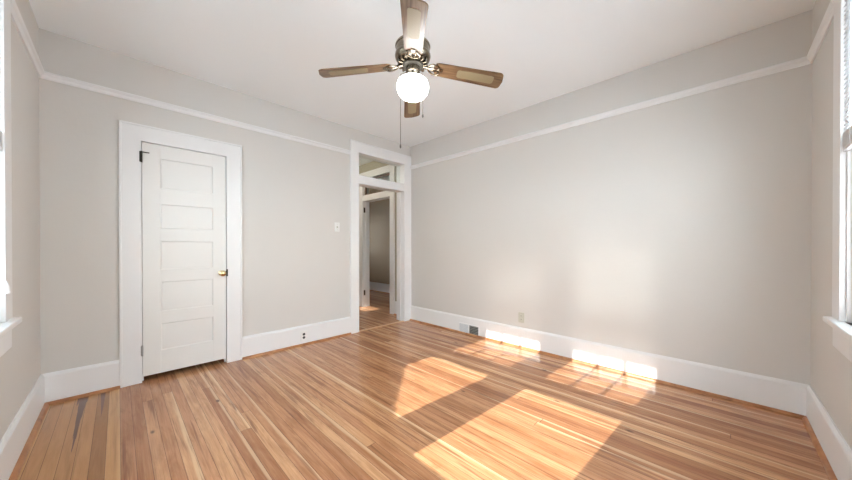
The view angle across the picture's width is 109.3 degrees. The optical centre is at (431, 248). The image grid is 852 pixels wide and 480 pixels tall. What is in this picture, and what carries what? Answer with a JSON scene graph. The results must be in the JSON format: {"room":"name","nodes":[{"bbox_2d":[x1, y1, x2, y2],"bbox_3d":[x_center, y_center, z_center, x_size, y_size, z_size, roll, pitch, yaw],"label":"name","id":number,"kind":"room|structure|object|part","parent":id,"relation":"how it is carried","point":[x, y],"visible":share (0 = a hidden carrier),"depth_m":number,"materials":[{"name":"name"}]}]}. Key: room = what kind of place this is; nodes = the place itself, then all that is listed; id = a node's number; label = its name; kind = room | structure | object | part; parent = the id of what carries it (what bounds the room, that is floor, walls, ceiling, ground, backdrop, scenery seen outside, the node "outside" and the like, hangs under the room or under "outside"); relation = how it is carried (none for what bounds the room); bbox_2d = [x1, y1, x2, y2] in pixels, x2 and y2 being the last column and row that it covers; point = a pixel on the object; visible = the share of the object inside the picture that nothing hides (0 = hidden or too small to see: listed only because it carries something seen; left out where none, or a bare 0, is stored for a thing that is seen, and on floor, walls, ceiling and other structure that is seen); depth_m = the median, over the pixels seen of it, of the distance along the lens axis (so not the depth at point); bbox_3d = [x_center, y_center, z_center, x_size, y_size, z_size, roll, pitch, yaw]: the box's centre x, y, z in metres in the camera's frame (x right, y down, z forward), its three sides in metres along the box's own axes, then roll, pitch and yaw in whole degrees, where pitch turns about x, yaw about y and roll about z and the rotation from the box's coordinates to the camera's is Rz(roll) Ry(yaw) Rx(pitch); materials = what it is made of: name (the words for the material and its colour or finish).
{"room":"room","nodes":[
{"label":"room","id":0,"kind":"room"},
{"bbox_2d":[0,0,40,440],"bbox_3d":[-1.446,-0.216,0.747,4.260,2.715,0.150,0,0,44],"label":"wall","id":1,"kind":"structure","parent":0,"point":[20,366],"depth_m":1.81,"materials":[{"name":"paint"}]},
{"bbox_2d":[0,0,21,356],"bbox_3d":[-1.788,-0.458,1.090,1.066,1.913,0.230,0,0,44],"label":"window","id":2,"kind":"structure","parent":1,"relation":"in","point":[8,322],"depth_m":1.45,"materials":[{"name":"white paint"}]},
{"bbox_2d":[0,0,10,293],"bbox_3d":[-1.722,-0.519,1.137,0.796,1.464,0.051,0,0,44],"label":"mini blind","id":3,"kind":"object","parent":2,"relation":"attached to","point":[5,288],"visible":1,"depth_m":1.40,"materials":[{"name":"plastic"}]},
{"bbox_3d":[-1.730,-0.497,1.129,0.796,0.084,0.025,0,0,44],"label":"rail","id":4,"kind":"part","parent":3,"relation":"part of","materials":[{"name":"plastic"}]},
{"bbox_3d":[-1.736,-0.532,1.143,1.066,1.765,0.020,0,0,44],"label":"casing","id":5,"kind":"part","parent":2,"relation":"part of","materials":[{"name":"white paint"}]},
{"bbox_2d":[0,374,44,479],"bbox_3d":[-1.387,1.028,0.813,3.960,0.226,0.019,0,0,44],"label":"baseboard","id":6,"kind":"structure","parent":1,"relation":"attached to","point":[14,439],"depth_m":1.65,"materials":[{"name":"white paint"}]},
{"bbox_2d":[11,0,44,77],"bbox_3d":[-1.383,-1.244,0.807,3.960,0.054,0.030,0,0,44],"label":"trim","id":7,"kind":"structure","parent":1,"relation":"attached to","point":[16,17],"depth_m":1.78,"materials":[{"name":"white paint"}]},
{"bbox_2d":[9,403,48,479],"bbox_3d":[-1.373,1.131,0.828,3.960,0.021,0.021,0,0,44],"label":"trim","id":8,"kind":"structure","parent":1,"relation":"attached to","point":[14,475],"depth_m":1.72,"materials":[{"name":"orange wood"}]},
{"bbox_2d":[39,28,410,373],"bbox_3d":[-1.579,-0.228,3.570,0.150,2.715,3.730,0,0,44],"label":"wall","id":9,"kind":"structure","parent":0,"point":[296,268],"depth_m":2.65,"materials":[{"name":"paint"}]},
{"bbox_2d":[118,120,242,387],"bbox_3d":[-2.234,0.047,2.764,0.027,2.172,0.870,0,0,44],"label":"trim","id":10,"kind":"structure","parent":9,"relation":"attached to","point":[130,135],"depth_m":2.53,"materials":[{"name":"white paint"}]},
{"bbox_2d":[139,142,227,376],"bbox_3d":[-2.229,0.095,2.758,0.105,1.986,0.627,0,0,44],"label":"door","id":11,"kind":"structure","parent":9,"relation":"in","point":[184,271],"depth_m":2.75,"materials":[{"name":"white paint"}]},
{"bbox_3d":[-2.245,-0.652,2.781,0.024,0.260,0.376,0,0,44],"label":"panel","id":12,"kind":"part","parent":11,"relation":"part of","materials":[{"name":"white paint"}]},
{"bbox_3d":[-2.245,0.775,2.787,0.024,0.235,0.376,0,0,44],"label":"panel","id":13,"kind":"part","parent":11,"relation":"part of","materials":[{"name":"white paint"}]},
{"bbox_3d":[-2.245,0.423,2.785,0.024,0.260,0.376,0,0,44],"label":"panel","id":14,"kind":"part","parent":11,"relation":"part of","materials":[{"name":"white paint"}]},
{"bbox_3d":[-2.245,0.063,2.784,0.024,0.250,0.376,0,0,44],"label":"panel","id":15,"kind":"part","parent":11,"relation":"part of","materials":[{"name":"white paint"}]},
{"bbox_3d":[-2.245,-0.280,2.782,0.024,0.215,0.376,0,0,44],"label":"panel","id":16,"kind":"part","parent":11,"relation":"part of","materials":[{"name":"white paint"}]},
{"bbox_3d":[-2.033,0.244,2.937,0.070,0.058,0.058,0,0,44],"label":"knob","id":17,"kind":"part","parent":11,"relation":"part of","materials":[{"name":"gold metal"}]},
{"bbox_2d":[41,71,350,154],"bbox_3d":[-1.939,-1.254,3.062,0.030,0.054,2.507,0,0,44],"label":"trim","id":18,"kind":"structure","parent":9,"relation":"attached to","point":[47,75],"depth_m":2.69,"materials":[{"name":"white paint"}]},
{"bbox_2d":[42,317,350,402],"bbox_3d":[-1.943,1.018,3.076,0.019,0.226,2.507,0,0,44],"label":"baseboard","id":19,"kind":"structure","parent":9,"relation":"attached to","point":[66,383],"depth_m":2.44,"materials":[{"name":"white paint"}]},
{"bbox_2d":[46,332,350,404],"bbox_3d":[-1.928,1.121,3.063,0.021,0.021,2.507,0,0,44],"label":"trim","id":20,"kind":"structure","parent":9,"relation":"attached to","point":[346,334],"depth_m":3.07,"materials":[{"name":"orange wood"}]},
{"bbox_2d":[301,330,306,340],"bbox_3d":[-1.492,1.022,3.526,0.006,0.116,0.072,0,0,44],"label":"wall outlet","id":21,"kind":"object","parent":9,"relation":"attached to","point":[303,333],"visible":1,"depth_m":3.52,"materials":[{"name":"white plastic"}]},
{"bbox_2d":[334,222,339,231],"bbox_3d":[-1.201,-0.269,3.839,0.021,0.116,0.072,0,0,44],"label":"light switch","id":22,"kind":"object","parent":9,"relation":"attached to","point":[336,225],"visible":1,"depth_m":3.84,"materials":[{"name":"white plastic"}]},
{"bbox_2d":[350,139,410,333],"bbox_3d":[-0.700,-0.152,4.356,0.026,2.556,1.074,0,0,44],"label":"trim","id":23,"kind":"structure","parent":9,"relation":"attached to","point":[356,147],"depth_m":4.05,"materials":[{"name":"white paint"}]},
{"bbox_2d":[359,161,396,300],"bbox_3d":[-0.914,-0.237,5.492,1.560,2.715,0.140,0,0,44],"label":"wall","id":24,"kind":"structure","parent":0,"point":[372,165],"depth_m":5.11,"materials":[{"name":"beige paint"}]},
{"bbox_2d":[361,173,389,200],"bbox_3d":[-1.011,-1.108,5.499,0.855,0.403,0.098,0,0,44],"label":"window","id":25,"kind":"structure","parent":24,"relation":"in","point":[388,174],"depth_m":5.54,"materials":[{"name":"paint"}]},
{"bbox_2d":[359,165,394,313],"bbox_3d":[-0.968,-0.156,5.530,1.080,2.553,0.160,0,0,44],"label":"trim","id":26,"kind":"structure","parent":24,"relation":"attached to","point":[364,239],"depth_m":5.76,"materials":[{"name":"white paint"}]},
{"bbox_2d":[369,188,389,283],"bbox_3d":[-1.095,-0.242,6.673,3.760,2.715,1.410,0,0,44],"label":"wall","id":27,"kind":"structure","parent":0,"point":[379,211],"depth_m":7.70,"materials":[{"name":"beige paint"}]},
{"bbox_2d":[370,282,389,292],"bbox_3d":[-0.703,1.001,7.085,3.460,0.226,0.019,0,0,44],"label":"baseboard","id":28,"kind":"structure","parent":27,"relation":"attached to","point":[382,287],"depth_m":7.65,"materials":[{"name":"white paint"}]},
{"bbox_2d":[359,321,404,331],"bbox_3d":[-0.715,1.122,4.367,0.060,0.007,0.800,0,0,44],"label":"trim","id":29,"kind":"structure","parent":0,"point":[398,321],"depth_m":4.32,"materials":[{"name":"brown wood"}]},
{"bbox_2d":[394,301,396,313],"bbox_3d":[-2.226,1.014,4.136,1.560,0.226,3.640,0,0,44],"label":"baseboard","id":30,"kind":"structure","parent":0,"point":[395,302],"depth_m":5.08,"materials":[{"name":"white paint"}]},
{"bbox_2d":[29,0,815,180],"bbox_3d":[-0.962,-1.647,3.844,7.870,0.120,5.290,0,0,44],"label":"ceiling","id":31,"kind":"structure","parent":0,"point":[274,51],"depth_m":2.30,"materials":[{"name":"paint"}]},
{"bbox_2d":[318,0,502,147],"bbox_3d":[-0.111,-1.081,1.763,0.812,0.994,0.811,0,0,41],"label":"ceiling fan","id":32,"kind":"object","parent":31,"relation":"hanging from","point":[412,54],"visible":1,"depth_m":1.72,"materials":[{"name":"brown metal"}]},
{"bbox_3d":[-0.437,-1.023,1.740,0.416,0.006,0.120,-8,12,-4],"label":"blade","id":33,"kind":"part","parent":32,"relation":"part of","materials":[{"name":"brown wood"}]},
{"bbox_3d":[-0.168,-0.807,1.768,0.041,0.446,0.010,0,0,-5],"label":"pull chain","id":34,"kind":"part","parent":32,"relation":"part of","materials":[{"name":"metal"}]},
{"bbox_3d":[-0.136,-1.023,2.091,0.120,0.006,0.416,-11,-7,-6],"label":"blade","id":35,"kind":"part","parent":32,"relation":"part of","materials":[{"name":"brown wood"}]},
{"bbox_3d":[-0.111,-0.929,1.766,0.185,0.128,0.185,0,0,44],"label":"globe","id":36,"kind":"part","parent":32,"relation":"part of"},
{"bbox_3d":[-0.086,-1.037,1.437,0.120,0.006,0.416,11,5,-5],"label":"blade","id":37,"kind":"part","parent":32,"relation":"part of","materials":[{"name":"brown wood"}]},
{"bbox_3d":[0.215,-1.023,1.790,0.416,0.006,0.120,8,-11,-4],"label":"blade","id":38,"kind":"part","parent":32,"relation":"part of","materials":[{"name":"brown wood"}]},
{"bbox_2d":[17,291,829,479],"bbox_3d":[-0.962,1.188,3.856,7.870,0.120,5.290,0,0,44],"label":"floor","id":39,"kind":"structure","parent":0,"point":[407,400],"depth_m":1.98,"materials":[{"name":"brown wood"}]},
{"bbox_2d":[411,9,812,384],"bbox_3d":[1.143,-0.228,3.433,3.960,2.715,0.150,0,0,44],"label":"wall","id":40,"kind":"structure","parent":0,"point":[680,228],"depth_m":2.61,"materials":[{"name":"paint"}]},
{"bbox_2d":[459,322,478,335],"bbox_3d":[0.480,1.055,3.942,0.330,0.128,0.006,0,0,44],"label":"air vent","id":41,"kind":"object","parent":40,"relation":"attached to","point":[472,329],"visible":1,"depth_m":3.94,"materials":[{"name":"white metal"}]},
{"bbox_2d":[518,312,523,322],"bbox_3d":[1.019,0.790,3.446,0.072,0.116,0.008,0,0,44],"label":"wall outlet","id":42,"kind":"object","parent":40,"relation":"attached to","point":[520,314],"visible":1,"depth_m":3.44,"materials":[{"name":"beige plastic"}]},
{"bbox_2d":[410,319,803,418],"bbox_3d":[1.070,1.120,3.363,3.960,0.021,0.021,0,0,44],"label":"trim","id":43,"kind":"structure","parent":40,"relation":"attached to","point":[767,408],"depth_m":2.61,"materials":[{"name":"orange wood"}]},
{"bbox_2d":[411,305,808,415],"bbox_3d":[1.084,1.017,3.377,3.960,0.226,0.019,0,0,44],"label":"baseboard","id":44,"kind":"structure","parent":40,"relation":"attached to","point":[785,395],"depth_m":2.60,"materials":[{"name":"white paint"}]},
{"bbox_2d":[410,56,809,168],"bbox_3d":[1.080,-1.255,3.363,3.960,0.054,0.030,0,0,44],"label":"trim","id":45,"kind":"structure","parent":40,"relation":"attached to","point":[802,61],"depth_m":2.60,"materials":[{"name":"white paint"}]},
{"bbox_2d":[811,0,851,449],"bbox_3d":[1.380,-0.216,0.718,0.150,2.715,3.730,0,0,44],"label":"wall","id":46,"kind":"structure","parent":0,"point":[831,371],"depth_m":1.75,"materials":[{"name":"paint"}]},
{"bbox_2d":[806,0,833,63],"bbox_3d":[1.263,-1.243,0.722,0.030,0.054,3.580,0,0,44],"label":"trim","id":47,"kind":"structure","parent":46,"relation":"attached to","point":[828,18],"depth_m":1.73,"materials":[{"name":"white paint"}]},
{"bbox_2d":[802,416,837,479],"bbox_3d":[1.253,1.131,0.742,0.021,0.021,3.580,0,0,44],"label":"trim","id":48,"kind":"structure","parent":46,"relation":"attached to","point":[822,456],"depth_m":1.68,"materials":[{"name":"orange wood"}]},
{"bbox_2d":[806,385,851,479],"bbox_3d":[1.267,1.029,0.728,0.019,0.226,3.580,0,0,44],"label":"baseboard","id":49,"kind":"structure","parent":46,"relation":"attached to","point":[836,449],"depth_m":1.58,"materials":[{"name":"white paint"}]},
{"bbox_2d":[823,0,851,361],"bbox_3d":[1.739,-0.458,1.103,0.230,1.913,1.050,0,0,44],"label":"window","id":50,"kind":"structure","parent":46,"relation":"in","point":[842,160],"depth_m":1.44,"materials":[{"name":"white paint"}]},
{"bbox_3d":[1.685,-0.533,1.155,0.020,1.765,1.050,0,0,44],"label":"casing","id":51,"kind":"part","parent":50,"relation":"part of","materials":[{"name":"white paint"}]},
{"bbox_2d":[842,0,851,150],"bbox_3d":[1.665,-0.519,1.143,0.051,1.464,0.796,0,0,44],"label":"mini blind","id":52,"kind":"object","parent":50,"relation":"attached to","point":[847,135],"visible":1,"depth_m":1.38,"materials":[{"name":"plastic"}]},
{"bbox_3d":[1.674,-0.497,1.135,0.025,0.084,0.796,0,0,44],"label":"rail","id":53,"kind":"part","parent":52,"relation":"part of","materials":[{"name":"plastic"}]},
{"bbox_3d":[1.857,-0.850,1.342,0.002,0.761,0.002,0,0,44],"label":"ladder cord","id":54,"kind":"part","parent":52,"relation":"part of","materials":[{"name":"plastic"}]}
]}

